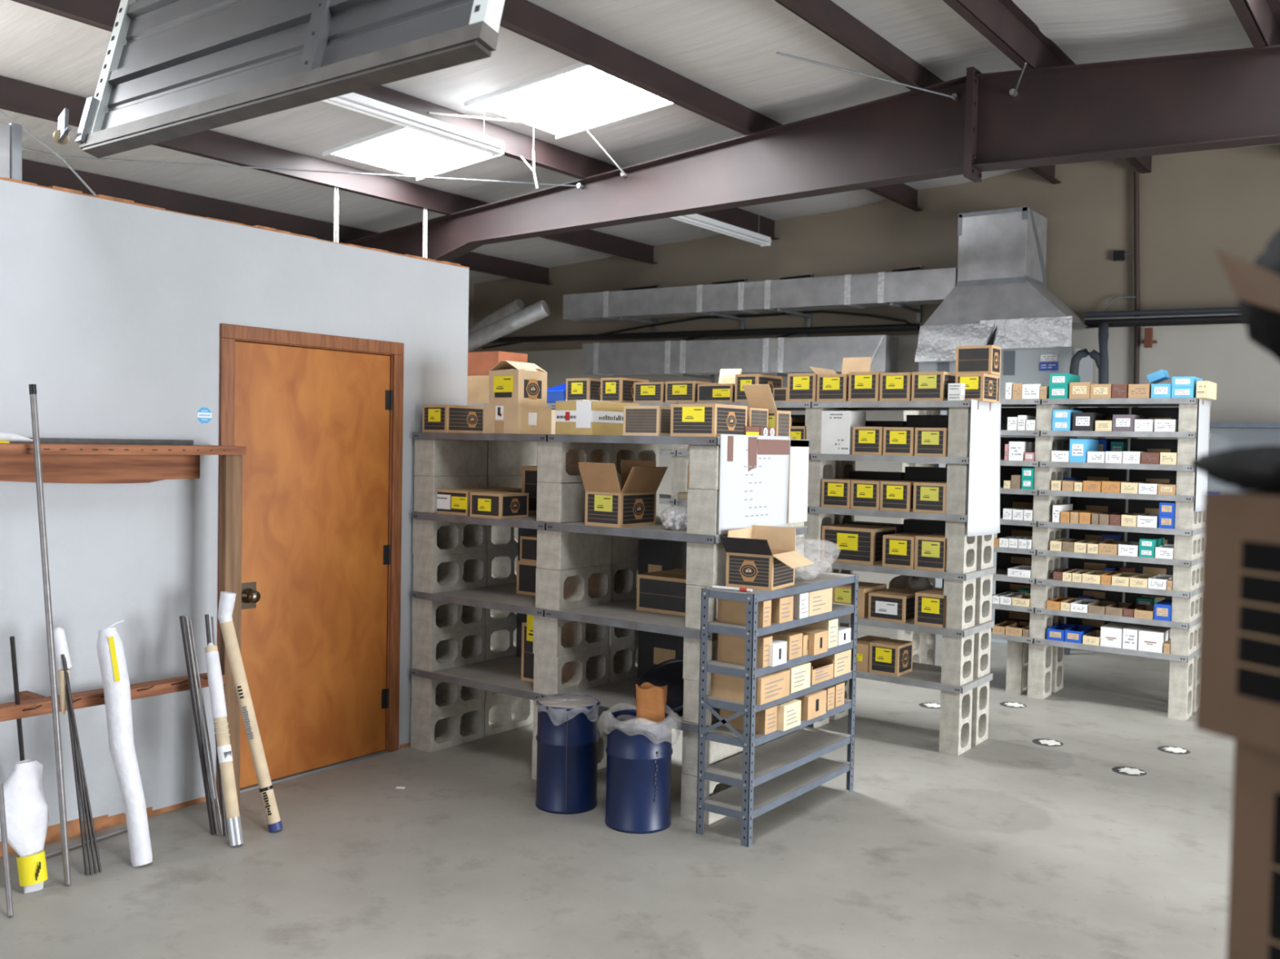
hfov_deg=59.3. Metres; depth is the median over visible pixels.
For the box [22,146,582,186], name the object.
wire
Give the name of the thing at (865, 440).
cardboard box
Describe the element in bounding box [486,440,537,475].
concrete block
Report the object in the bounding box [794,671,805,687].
print
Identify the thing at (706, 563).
concrete block
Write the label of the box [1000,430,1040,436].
steel shelf
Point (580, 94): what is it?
skylight
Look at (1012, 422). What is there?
box
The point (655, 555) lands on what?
cardboard box
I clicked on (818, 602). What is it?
print
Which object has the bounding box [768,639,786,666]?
carton
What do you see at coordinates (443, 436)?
steel shelf
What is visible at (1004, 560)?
cardboard box
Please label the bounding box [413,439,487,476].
concrete block
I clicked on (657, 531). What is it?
steel shelf
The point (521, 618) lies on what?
cardboard box
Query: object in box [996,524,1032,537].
cardboard box
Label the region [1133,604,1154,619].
box
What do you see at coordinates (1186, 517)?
concrete block
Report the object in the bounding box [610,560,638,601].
concrete block
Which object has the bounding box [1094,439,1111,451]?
box
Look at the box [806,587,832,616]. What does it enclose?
carton
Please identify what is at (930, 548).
cardboard box
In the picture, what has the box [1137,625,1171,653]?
box
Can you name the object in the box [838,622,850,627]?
concrete block
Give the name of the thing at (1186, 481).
concrete block
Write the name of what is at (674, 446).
concrete block
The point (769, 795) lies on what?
shelf
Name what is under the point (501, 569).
concrete block
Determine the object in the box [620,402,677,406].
steel shelf
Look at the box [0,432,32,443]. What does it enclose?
wrapped package
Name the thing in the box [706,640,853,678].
shelf
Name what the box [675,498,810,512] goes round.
steel shelf
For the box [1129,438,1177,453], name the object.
cardboard box
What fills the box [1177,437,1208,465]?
concrete block
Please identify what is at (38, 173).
beam
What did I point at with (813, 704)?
carton
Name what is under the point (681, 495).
cardboard box
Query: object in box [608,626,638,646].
concrete block
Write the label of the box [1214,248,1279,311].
cardboard box
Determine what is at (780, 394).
cardboard box
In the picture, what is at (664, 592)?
cardboard box
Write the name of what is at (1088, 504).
cardboard box
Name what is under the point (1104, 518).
box
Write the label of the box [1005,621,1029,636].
box
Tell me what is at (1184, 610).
concrete block
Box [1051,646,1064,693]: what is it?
concrete block
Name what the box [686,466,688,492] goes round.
cardboard box
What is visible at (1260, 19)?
beam
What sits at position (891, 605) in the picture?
cardboard box
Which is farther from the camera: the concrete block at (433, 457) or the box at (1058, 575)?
the box at (1058, 575)
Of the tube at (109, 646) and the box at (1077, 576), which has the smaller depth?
the tube at (109, 646)
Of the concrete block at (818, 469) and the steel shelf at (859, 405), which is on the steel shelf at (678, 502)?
the concrete block at (818, 469)
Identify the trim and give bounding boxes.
[0,177,469,268]
[240,750,387,792]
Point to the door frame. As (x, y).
(229, 333)
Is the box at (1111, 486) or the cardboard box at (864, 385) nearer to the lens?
the cardboard box at (864, 385)
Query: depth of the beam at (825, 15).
6.67 m
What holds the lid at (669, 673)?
on the steel shelf at (617, 695)
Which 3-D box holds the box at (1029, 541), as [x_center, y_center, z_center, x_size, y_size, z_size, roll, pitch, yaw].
[2.634,0.422,7.467,0.021,0.060,0.300,3,2,36]
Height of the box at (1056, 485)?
0.062 m
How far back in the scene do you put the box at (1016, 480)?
7.39 m
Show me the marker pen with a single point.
(743, 589)
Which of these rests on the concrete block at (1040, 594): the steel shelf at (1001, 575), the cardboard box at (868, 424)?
the steel shelf at (1001, 575)
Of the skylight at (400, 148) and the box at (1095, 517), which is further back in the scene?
the skylight at (400, 148)
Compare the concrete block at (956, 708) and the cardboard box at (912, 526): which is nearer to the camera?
the concrete block at (956, 708)
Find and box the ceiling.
[0,0,1279,283]
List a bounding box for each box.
[0,122,22,180]
[422,404,483,433]
[436,487,521,515]
[466,375,488,403]
[467,351,527,375]
[470,491,528,519]
[482,405,551,434]
[488,360,547,407]
[515,613,527,657]
[516,560,536,595]
[517,528,537,560]
[520,534,537,563]
[520,614,533,682]
[521,466,537,515]
[551,409,555,434]
[555,400,639,435]
[565,377,600,401]
[577,459,667,528]
[600,377,648,402]
[622,405,671,435]
[633,382,665,402]
[636,568,686,616]
[637,630,684,678]
[638,538,686,573]
[665,381,715,402]
[670,404,747,436]
[677,492,687,499]
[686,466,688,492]
[697,383,734,402]
[720,524,813,591]
[734,373,782,401]
[742,384,791,436]
[746,407,768,427]
[773,387,787,401]
[786,373,817,401]
[790,426,806,439]
[791,414,804,419]
[791,418,804,426]
[808,356,871,401]
[820,410,866,454]
[821,478,873,508]
[821,523,896,565]
[831,581,886,618]
[847,521,903,533]
[848,371,886,401]
[848,471,904,480]
[850,480,893,510]
[852,426,883,455]
[856,635,888,671]
[865,421,906,427]
[867,587,920,623]
[868,638,912,676]
[879,372,911,400]
[880,480,924,511]
[882,532,929,568]
[883,426,915,456]
[902,519,945,533]
[904,466,946,482]
[906,414,948,427]
[911,371,955,400]
[912,481,946,514]
[914,427,948,457]
[914,533,946,572]
[914,587,946,628]
[955,345,1000,375]
[955,373,997,402]
[988,373,999,402]
[992,591,1013,604]
[992,620,1017,634]
[993,536,1008,546]
[994,608,1030,623]
[995,551,1031,568]
[995,580,1031,595]
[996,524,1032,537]
[999,535,1020,547]
[1000,407,1036,430]
[1000,436,1035,459]
[1000,465,1034,486]
[1000,493,1033,515]
[1000,592,1025,604]
[1003,506,1024,519]
[1004,444,1008,460]
[1004,480,1011,488]
[1005,382,1015,399]
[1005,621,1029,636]
[1007,417,1017,430]
[1007,564,1031,577]
[1008,441,1035,461]
[1008,536,1031,548]
[1010,475,1022,488]
[1012,383,1026,399]
[1012,507,1033,519]
[1012,593,1030,607]
[1017,415,1035,430]
[1018,537,1032,548]
[1018,588,1031,593]
[1021,478,1034,489]
[1022,383,1048,399]
[1022,467,1034,479]
[1022,626,1029,637]
[1023,508,1033,520]
[1024,452,1035,461]
[1026,420,1035,430]
[1026,538,1032,549]
[1040,386,1048,399]
[1046,596,1073,609]
[1046,622,1075,641]
[1048,373,1079,386]
[1048,386,1069,399]
[1049,538,1075,551]
[1051,450,1069,462]
[1051,480,1074,490]
[1052,409,1082,420]
[1052,420,1072,431]
[1052,503,1072,522]
[1053,568,1074,581]
[1060,510,1082,523]
[1060,598,1082,611]
[1062,477,1076,480]
[1062,480,1083,491]
[1062,538,1086,551]
[1062,568,1083,582]
[1064,624,1093,644]
[1066,586,1123,602]
[1066,616,1112,630]
[1067,557,1124,571]
[1068,528,1124,541]
[1069,382,1098,398]
[1069,439,1098,462]
[1070,496,1126,512]
[1070,510,1088,523]
[1070,598,1099,613]
[1071,437,1128,442]
[1071,467,1127,480]
[1071,569,1092,582]
[1072,412,1106,431]
[1073,407,1129,420]
[1074,481,1083,491]
[1074,539,1098,553]
[1077,595,1093,599]
[1079,511,1102,524]
[1082,570,1111,584]
[1082,630,1100,645]
[1083,480,1104,492]
[1087,451,1105,462]
[1087,541,1106,554]
[1088,600,1116,614]
[1090,383,1111,398]
[1091,511,1111,524]
[1094,420,1112,431]
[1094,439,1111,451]
[1098,540,1126,555]
[1099,512,1119,524]
[1100,621,1133,648]
[1101,480,1130,493]
[1101,571,1122,585]
[1102,533,1120,541]
[1103,566,1117,571]
[1105,451,1123,463]
[1105,601,1133,616]
[1109,512,1128,525]
[1110,441,1128,451]
[1111,384,1128,398]
[1111,572,1139,586]
[1112,414,1145,431]
[1113,250,1133,261]
[1118,542,1139,556]
[1120,481,1146,493]
[1120,513,1147,526]
[1120,566,1134,573]
[1122,451,1151,463]
[1122,623,1148,650]
[1123,604,1144,617]
[1124,592,1172,604]
[1125,561,1173,575]
[1126,532,1174,544]
[1128,383,1151,398]
[1128,469,1177,484]
[1128,498,1166,514]
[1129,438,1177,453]
[1129,573,1157,588]
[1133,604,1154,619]
[1134,419,1155,431]
[1136,596,1156,605]
[1137,513,1159,528]
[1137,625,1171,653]
[1138,482,1166,494]
[1138,547,1155,558]
[1139,536,1164,548]
[1140,452,1159,464]
[1147,574,1173,590]
[1151,383,1171,398]
[1153,599,1172,621]
[1154,419,1178,431]
[1155,544,1173,559]
[1157,483,1176,495]
[1158,515,1175,528]
[1159,501,1175,515]
[1160,452,1177,464]
[1163,640,1170,653]
[1166,578,1173,590]
[1171,376,1202,387]
[1171,386,1196,397]
[1195,381,1217,399]
[1195,492,1279,752]
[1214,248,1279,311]
[1226,740,1279,958]
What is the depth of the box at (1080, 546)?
7.16 m
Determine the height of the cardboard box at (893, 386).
0.155 m
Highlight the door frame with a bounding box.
[216,323,404,799]
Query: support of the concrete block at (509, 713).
on the floor
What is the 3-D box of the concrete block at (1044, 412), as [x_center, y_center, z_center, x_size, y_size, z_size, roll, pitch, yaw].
[2.745,-0.406,7.456,0.100,0.170,0.420,3,2,36]
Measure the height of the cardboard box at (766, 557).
0.248 m
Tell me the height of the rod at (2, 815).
0.407 m
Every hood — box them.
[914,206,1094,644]
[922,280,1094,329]
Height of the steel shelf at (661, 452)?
0.035 m
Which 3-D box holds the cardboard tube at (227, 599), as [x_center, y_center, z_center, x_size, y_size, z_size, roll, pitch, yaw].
[-1.605,0.955,4.637,0.323,0.971,0.071,2,2,20]
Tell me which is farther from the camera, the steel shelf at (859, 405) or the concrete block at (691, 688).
the steel shelf at (859, 405)
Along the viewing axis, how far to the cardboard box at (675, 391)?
6.95 m
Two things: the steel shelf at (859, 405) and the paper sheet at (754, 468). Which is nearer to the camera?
the paper sheet at (754, 468)
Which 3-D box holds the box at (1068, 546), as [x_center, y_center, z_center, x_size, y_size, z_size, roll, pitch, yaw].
[2.832,0.430,7.321,0.068,0.062,0.300,3,2,36]
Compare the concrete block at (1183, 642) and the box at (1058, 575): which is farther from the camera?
the box at (1058, 575)
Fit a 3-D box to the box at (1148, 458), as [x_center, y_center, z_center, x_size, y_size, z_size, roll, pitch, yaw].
[3.222,-0.132,7.022,0.104,0.071,0.300,3,2,36]
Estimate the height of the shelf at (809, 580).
0.032 m
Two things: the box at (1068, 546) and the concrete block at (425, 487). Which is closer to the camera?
the concrete block at (425, 487)
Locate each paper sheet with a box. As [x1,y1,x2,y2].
[718,434,790,534]
[967,399,1000,536]
[1195,398,1209,511]
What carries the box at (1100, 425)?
on the steel shelf at (1132, 434)
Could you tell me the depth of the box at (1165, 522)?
6.85 m
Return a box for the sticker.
[197,407,211,423]
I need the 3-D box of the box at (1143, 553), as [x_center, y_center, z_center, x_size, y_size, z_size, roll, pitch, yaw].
[3.202,0.450,7.031,0.085,0.055,0.281,3,2,36]
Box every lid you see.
[635,658,684,714]
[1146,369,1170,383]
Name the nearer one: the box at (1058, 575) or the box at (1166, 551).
the box at (1166, 551)
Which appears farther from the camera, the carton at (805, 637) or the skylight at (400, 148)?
the skylight at (400, 148)
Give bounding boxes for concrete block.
[410,702,484,752]
[411,598,485,635]
[411,626,485,671]
[411,675,484,715]
[412,519,486,556]
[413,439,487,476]
[413,475,487,513]
[413,551,487,593]
[484,690,511,702]
[484,695,533,737]
[485,608,516,626]
[485,622,516,660]
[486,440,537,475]
[486,524,518,551]
[486,548,517,586]
[487,475,521,488]
[531,728,607,780]
[533,615,608,657]
[533,646,609,695]
[533,700,607,740]
[535,564,611,610]
[536,481,585,523]
[536,529,611,570]
[537,441,613,482]
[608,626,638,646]
[608,640,638,683]
[610,535,645,564]
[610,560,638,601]
[613,443,659,481]
[619,480,659,516]
[671,444,688,450]
[671,455,689,498]
[671,504,687,517]
[680,773,732,825]
[681,730,756,777]
[682,636,717,683]
[683,679,719,726]
[684,584,717,630]
[685,542,726,587]
[686,488,726,535]
[688,444,720,490]
[756,729,798,746]
[786,521,804,527]
[794,533,804,573]
[803,566,832,573]
[804,408,836,453]
[804,512,834,560]
[807,459,835,506]
[813,717,829,728]
[829,680,848,719]
[832,568,853,574]
[834,514,854,524]
[835,460,855,478]
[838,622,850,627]
[897,629,921,663]
[899,574,935,588]
[902,462,938,472]
[903,410,940,421]
[920,632,935,665]
[938,688,973,755]
[941,634,974,685]
[942,578,976,630]
[944,520,977,573]
[946,463,968,515]
[947,407,970,457]
[970,681,989,745]
[973,628,991,678]
[974,574,992,624]
[976,533,994,569]
[1005,640,1028,694]
[1026,643,1053,699]
[1029,613,1063,639]
[1030,583,1065,608]
[1031,526,1066,550]
[1031,555,1066,579]
[1032,494,1067,521]
[1033,466,1068,489]
[1035,404,1071,431]
[1035,435,1070,461]
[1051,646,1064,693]
[1168,657,1194,720]
[1170,622,1199,656]
[1171,592,1200,622]
[1172,562,1201,591]
[1173,533,1203,560]
[1174,501,1204,529]
[1176,471,1208,496]
[1177,404,1210,432]
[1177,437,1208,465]
[1191,654,1198,712]
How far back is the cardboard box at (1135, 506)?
7.33 m
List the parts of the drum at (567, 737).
lid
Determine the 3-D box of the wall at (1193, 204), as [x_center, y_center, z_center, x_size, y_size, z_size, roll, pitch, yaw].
[3.816,-0.705,9.671,14.600,4.164,0.132,3,2,36]
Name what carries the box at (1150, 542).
on the box at (1143, 553)
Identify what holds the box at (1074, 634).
on the steel shelf at (1170, 656)
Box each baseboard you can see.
[0,796,205,857]
[400,742,410,749]
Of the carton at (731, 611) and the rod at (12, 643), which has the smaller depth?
the rod at (12, 643)
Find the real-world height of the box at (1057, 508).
0.110 m
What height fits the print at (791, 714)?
0.057 m
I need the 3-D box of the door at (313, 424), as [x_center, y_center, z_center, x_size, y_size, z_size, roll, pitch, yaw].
[-1.541,0.389,5.385,0.105,2.023,0.914,3,2,36]
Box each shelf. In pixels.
[0,443,245,455]
[409,654,545,701]
[410,582,545,617]
[411,511,546,529]
[413,431,547,441]
[466,403,555,409]
[542,675,709,733]
[544,597,718,640]
[546,434,809,447]
[546,515,808,544]
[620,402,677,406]
[658,448,676,455]
[658,493,675,504]
[675,450,810,459]
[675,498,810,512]
[677,401,812,410]
[703,756,849,819]
[704,726,850,787]
[705,698,851,747]
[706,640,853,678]
[706,670,852,712]
[707,602,853,637]
[708,570,854,601]
[807,560,995,581]
[808,506,967,522]
[809,453,969,464]
[811,400,1001,410]
[835,616,994,637]
[856,662,992,693]
[904,515,1038,526]
[906,459,1039,466]
[991,594,1035,613]
[991,623,1034,644]
[992,568,1035,584]
[993,546,1036,555]
[999,399,1041,407]
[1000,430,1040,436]
[1000,486,1038,495]
[1033,638,1198,662]
[1034,607,1199,629]
[1035,577,1200,598]
[1036,549,1202,566]
[1037,521,1203,536]
[1038,489,1195,502]
[1039,461,1196,471]
[1040,430,1210,439]
[1041,397,1211,406]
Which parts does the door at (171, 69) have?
ribbed panel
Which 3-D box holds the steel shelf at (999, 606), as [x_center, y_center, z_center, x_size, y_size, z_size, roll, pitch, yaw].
[2.341,0.834,7.780,0.913,0.035,0.471,3,2,36]
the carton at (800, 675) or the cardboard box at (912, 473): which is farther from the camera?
the cardboard box at (912, 473)
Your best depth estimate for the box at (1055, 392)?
7.22 m
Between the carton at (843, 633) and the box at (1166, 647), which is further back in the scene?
the box at (1166, 647)
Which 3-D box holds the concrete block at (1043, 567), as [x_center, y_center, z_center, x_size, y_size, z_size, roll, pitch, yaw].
[2.726,0.566,7.488,0.100,0.155,0.420,3,2,36]
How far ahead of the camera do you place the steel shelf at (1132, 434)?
7.02 m
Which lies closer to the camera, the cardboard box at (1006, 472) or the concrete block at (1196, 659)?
the concrete block at (1196, 659)
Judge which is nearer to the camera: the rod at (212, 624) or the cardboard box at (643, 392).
the rod at (212, 624)
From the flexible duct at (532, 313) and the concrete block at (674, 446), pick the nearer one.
the concrete block at (674, 446)
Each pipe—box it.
[487,323,919,343]
[1084,307,1244,328]
[1133,171,1140,439]
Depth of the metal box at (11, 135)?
4.38 m
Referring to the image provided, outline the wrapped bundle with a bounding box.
[0,760,49,893]
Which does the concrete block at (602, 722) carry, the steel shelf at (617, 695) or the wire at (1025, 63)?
the steel shelf at (617, 695)
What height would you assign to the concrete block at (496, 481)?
0.190 m
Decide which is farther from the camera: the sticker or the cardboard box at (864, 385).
the cardboard box at (864, 385)
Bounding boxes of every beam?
[0,75,657,263]
[11,0,779,239]
[22,159,552,284]
[342,44,1279,262]
[499,0,923,211]
[774,0,1061,183]
[942,0,1151,173]
[1229,0,1279,47]
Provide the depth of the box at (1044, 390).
7.28 m
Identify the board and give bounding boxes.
[786,440,808,523]
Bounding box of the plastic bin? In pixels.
[546,383,565,403]
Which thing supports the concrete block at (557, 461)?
on the concrete block at (557, 502)
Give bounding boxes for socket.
[919,702,940,708]
[999,702,1026,708]
[1031,738,1063,746]
[1111,766,1146,776]
[1157,746,1190,754]
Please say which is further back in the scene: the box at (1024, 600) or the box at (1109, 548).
the box at (1024, 600)
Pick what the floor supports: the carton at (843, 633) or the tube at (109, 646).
the tube at (109, 646)
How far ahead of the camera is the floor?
4.36 m
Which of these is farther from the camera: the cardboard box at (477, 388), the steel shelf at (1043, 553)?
the cardboard box at (477, 388)
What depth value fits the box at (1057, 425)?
7.21 m
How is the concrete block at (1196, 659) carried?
on the floor
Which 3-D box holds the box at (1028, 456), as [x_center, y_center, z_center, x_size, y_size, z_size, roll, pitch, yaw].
[2.630,-0.151,7.459,0.058,0.056,0.301,3,2,36]
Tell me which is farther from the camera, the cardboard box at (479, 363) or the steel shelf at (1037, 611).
the cardboard box at (479, 363)
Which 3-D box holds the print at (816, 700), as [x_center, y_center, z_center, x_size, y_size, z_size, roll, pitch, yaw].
[0.779,0.992,4.935,0.001,0.052,0.028,3,2,36]
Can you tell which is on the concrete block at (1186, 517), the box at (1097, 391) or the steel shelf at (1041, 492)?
the steel shelf at (1041, 492)
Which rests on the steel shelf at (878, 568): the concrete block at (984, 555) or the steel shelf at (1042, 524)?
the concrete block at (984, 555)
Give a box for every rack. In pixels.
[0,443,245,815]
[696,569,858,847]
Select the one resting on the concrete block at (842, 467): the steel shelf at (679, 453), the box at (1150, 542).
the steel shelf at (679, 453)
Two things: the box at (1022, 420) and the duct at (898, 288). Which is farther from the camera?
the duct at (898, 288)
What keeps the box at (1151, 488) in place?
on the steel shelf at (1041, 492)
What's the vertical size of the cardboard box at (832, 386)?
0.272 m
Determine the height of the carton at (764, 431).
0.050 m
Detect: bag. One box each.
[635,682,667,724]
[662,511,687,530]
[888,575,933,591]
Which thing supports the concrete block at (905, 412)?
on the steel shelf at (1003, 433)
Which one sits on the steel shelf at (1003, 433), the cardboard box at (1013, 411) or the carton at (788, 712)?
the cardboard box at (1013, 411)
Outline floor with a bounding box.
[0,624,1235,958]
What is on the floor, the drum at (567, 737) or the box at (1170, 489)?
the drum at (567, 737)
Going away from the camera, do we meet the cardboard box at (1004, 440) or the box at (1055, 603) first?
the box at (1055, 603)
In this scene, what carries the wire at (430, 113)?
attached to the beam at (1225, 99)
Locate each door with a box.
[53,0,504,158]
[234,341,392,788]
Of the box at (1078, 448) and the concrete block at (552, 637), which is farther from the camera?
the box at (1078, 448)
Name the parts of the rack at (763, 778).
post, post, post, post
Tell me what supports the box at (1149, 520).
on the steel shelf at (1042, 524)
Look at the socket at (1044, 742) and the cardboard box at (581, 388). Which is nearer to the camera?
the socket at (1044, 742)
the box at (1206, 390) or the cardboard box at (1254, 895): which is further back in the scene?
the box at (1206, 390)
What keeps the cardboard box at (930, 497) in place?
on the steel shelf at (925, 516)
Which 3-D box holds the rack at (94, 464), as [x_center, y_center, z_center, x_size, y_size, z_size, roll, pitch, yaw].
[-2.358,0.654,4.085,0.265,1.570,1.945,3,2,36]
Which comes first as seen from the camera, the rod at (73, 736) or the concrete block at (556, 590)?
the rod at (73, 736)
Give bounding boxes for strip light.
[320,92,505,155]
[669,213,771,246]
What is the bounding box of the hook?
[520,118,537,188]
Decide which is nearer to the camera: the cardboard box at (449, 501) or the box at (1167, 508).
the cardboard box at (449, 501)
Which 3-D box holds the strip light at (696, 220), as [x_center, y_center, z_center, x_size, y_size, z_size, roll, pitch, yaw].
[0.556,-2.441,10.071,0.120,0.347,2.300,3,2,36]
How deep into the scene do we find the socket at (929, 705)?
7.06 m
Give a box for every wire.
[0,110,96,195]
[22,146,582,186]
[429,111,626,175]
[776,51,956,98]
[1013,62,1026,93]
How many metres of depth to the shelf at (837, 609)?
4.66 m
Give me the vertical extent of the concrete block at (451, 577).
0.188 m
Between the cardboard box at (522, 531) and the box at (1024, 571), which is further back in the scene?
the box at (1024, 571)
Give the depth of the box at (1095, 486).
7.11 m
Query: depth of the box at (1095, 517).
7.10 m
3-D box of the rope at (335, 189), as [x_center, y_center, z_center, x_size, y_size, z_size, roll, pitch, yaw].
[-2.394,-1.789,8.841,0.018,1.018,0.045,3,2,36]
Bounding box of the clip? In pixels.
[1142,327,1157,347]
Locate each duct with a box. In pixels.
[467,298,524,333]
[467,300,550,351]
[563,265,957,332]
[582,332,898,382]
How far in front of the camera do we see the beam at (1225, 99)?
7.25 m
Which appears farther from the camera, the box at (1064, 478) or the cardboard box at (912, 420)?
the box at (1064, 478)
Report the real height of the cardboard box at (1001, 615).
0.160 m
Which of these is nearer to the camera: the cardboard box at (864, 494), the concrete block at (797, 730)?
the concrete block at (797, 730)
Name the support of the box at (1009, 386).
on the steel shelf at (1005, 402)
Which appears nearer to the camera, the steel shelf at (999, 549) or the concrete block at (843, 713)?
the concrete block at (843, 713)
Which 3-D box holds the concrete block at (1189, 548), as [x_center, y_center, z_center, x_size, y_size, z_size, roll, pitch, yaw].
[3.415,0.409,6.975,0.100,0.150,0.420,3,2,36]
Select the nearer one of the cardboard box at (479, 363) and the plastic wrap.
the plastic wrap
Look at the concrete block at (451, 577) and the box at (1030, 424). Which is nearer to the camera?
the concrete block at (451, 577)
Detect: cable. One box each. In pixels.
[481,310,911,349]
[1079,296,1135,317]
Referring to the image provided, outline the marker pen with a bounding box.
[711,585,752,591]
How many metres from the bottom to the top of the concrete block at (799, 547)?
0.188 m
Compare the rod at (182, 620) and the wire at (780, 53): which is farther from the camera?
the wire at (780, 53)
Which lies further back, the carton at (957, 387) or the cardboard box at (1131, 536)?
the cardboard box at (1131, 536)
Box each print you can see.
[764,678,783,698]
[767,713,776,728]
[778,648,781,659]
[781,603,790,617]
[786,709,797,725]
[791,640,800,654]
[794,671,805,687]
[812,595,825,611]
[815,666,830,679]
[815,698,818,711]
[819,637,822,648]
[829,626,836,642]
[836,656,848,671]
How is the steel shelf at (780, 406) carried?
on the concrete block
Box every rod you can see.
[0,783,13,916]
[9,635,24,761]
[28,384,71,885]
[44,826,127,857]
[61,653,102,872]
[62,669,88,875]
[64,656,97,873]
[67,695,93,875]
[179,615,216,835]
[184,616,219,835]
[188,619,223,835]
[204,614,227,835]
[210,617,227,830]
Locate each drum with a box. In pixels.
[535,693,599,814]
[604,709,673,834]
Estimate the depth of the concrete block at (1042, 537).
7.33 m
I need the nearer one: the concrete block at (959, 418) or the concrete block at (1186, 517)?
the concrete block at (959, 418)
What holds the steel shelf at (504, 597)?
on the concrete block at (450, 619)
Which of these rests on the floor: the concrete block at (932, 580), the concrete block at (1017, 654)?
the concrete block at (1017, 654)
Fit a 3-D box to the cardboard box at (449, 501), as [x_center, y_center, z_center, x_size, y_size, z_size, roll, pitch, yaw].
[-0.815,0.112,5.915,0.245,0.125,0.502,3,2,36]
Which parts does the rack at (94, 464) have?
rail, rail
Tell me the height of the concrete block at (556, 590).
0.188 m
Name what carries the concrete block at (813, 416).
on the steel shelf at (679, 453)
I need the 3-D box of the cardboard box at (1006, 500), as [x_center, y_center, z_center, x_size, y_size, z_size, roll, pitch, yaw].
[2.663,0.174,7.810,0.340,0.165,0.031,3,2,36]
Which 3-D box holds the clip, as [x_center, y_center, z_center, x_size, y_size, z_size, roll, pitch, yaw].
[4.192,-1.163,9.243,0.100,0.160,0.120,3,2,36]
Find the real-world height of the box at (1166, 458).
0.073 m
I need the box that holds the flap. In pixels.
[718,368,742,383]
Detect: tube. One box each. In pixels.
[96,620,152,866]
[204,642,244,846]
[217,591,283,832]
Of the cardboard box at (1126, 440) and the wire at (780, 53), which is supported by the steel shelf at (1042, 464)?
the cardboard box at (1126, 440)
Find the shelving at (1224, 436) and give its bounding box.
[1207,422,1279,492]
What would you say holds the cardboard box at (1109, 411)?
on the steel shelf at (1132, 434)
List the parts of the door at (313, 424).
knob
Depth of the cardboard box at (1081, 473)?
7.49 m
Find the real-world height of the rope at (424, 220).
1.018 m
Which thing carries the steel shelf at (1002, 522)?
on the concrete block at (1042, 537)
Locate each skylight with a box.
[322,124,502,181]
[464,62,674,138]
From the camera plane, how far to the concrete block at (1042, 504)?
7.32 m
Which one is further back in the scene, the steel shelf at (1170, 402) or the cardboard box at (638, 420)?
the steel shelf at (1170, 402)
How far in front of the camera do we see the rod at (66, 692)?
4.12 m
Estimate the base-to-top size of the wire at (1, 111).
1.235 m
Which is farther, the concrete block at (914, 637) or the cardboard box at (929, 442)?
the concrete block at (914, 637)
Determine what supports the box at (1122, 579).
on the steel shelf at (1038, 581)
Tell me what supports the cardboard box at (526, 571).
on the steel shelf at (504, 597)
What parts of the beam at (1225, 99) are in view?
splice plate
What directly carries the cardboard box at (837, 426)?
on the steel shelf at (940, 460)
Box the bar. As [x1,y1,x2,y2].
[9,437,193,444]
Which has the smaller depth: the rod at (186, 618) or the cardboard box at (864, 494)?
the rod at (186, 618)
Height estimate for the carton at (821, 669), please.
0.083 m
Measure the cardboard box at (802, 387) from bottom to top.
0.163 m
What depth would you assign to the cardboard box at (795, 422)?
6.69 m
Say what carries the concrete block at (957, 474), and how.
on the steel shelf at (925, 516)
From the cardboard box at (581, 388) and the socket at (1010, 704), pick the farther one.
the cardboard box at (581, 388)
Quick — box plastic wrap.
[53,626,71,715]
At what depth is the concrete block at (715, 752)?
4.83 m
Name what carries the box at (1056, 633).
on the steel shelf at (1170, 656)
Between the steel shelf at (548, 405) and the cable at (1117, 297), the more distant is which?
the cable at (1117, 297)
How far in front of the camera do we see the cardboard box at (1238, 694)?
0.96 m
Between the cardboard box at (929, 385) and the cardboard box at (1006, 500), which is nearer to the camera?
the cardboard box at (929, 385)
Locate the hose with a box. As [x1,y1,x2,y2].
[1063,321,1108,656]
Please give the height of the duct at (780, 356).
0.600 m
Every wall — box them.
[0,179,469,841]
[467,282,474,352]
[473,144,1279,602]
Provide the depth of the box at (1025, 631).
7.37 m
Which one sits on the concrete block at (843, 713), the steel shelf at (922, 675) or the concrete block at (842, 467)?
the steel shelf at (922, 675)
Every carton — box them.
[710,669,790,705]
[717,599,771,627]
[717,633,772,667]
[720,705,777,734]
[743,426,759,435]
[760,426,775,435]
[766,631,802,660]
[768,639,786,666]
[769,595,793,623]
[777,699,800,731]
[782,626,827,655]
[785,662,810,693]
[790,592,808,618]
[794,689,826,720]
[799,617,838,648]
[802,634,808,656]
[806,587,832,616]
[808,657,833,685]
[821,686,835,711]
[822,648,851,677]
[831,682,844,707]
[837,626,850,645]
[947,382,964,392]
[947,391,964,400]

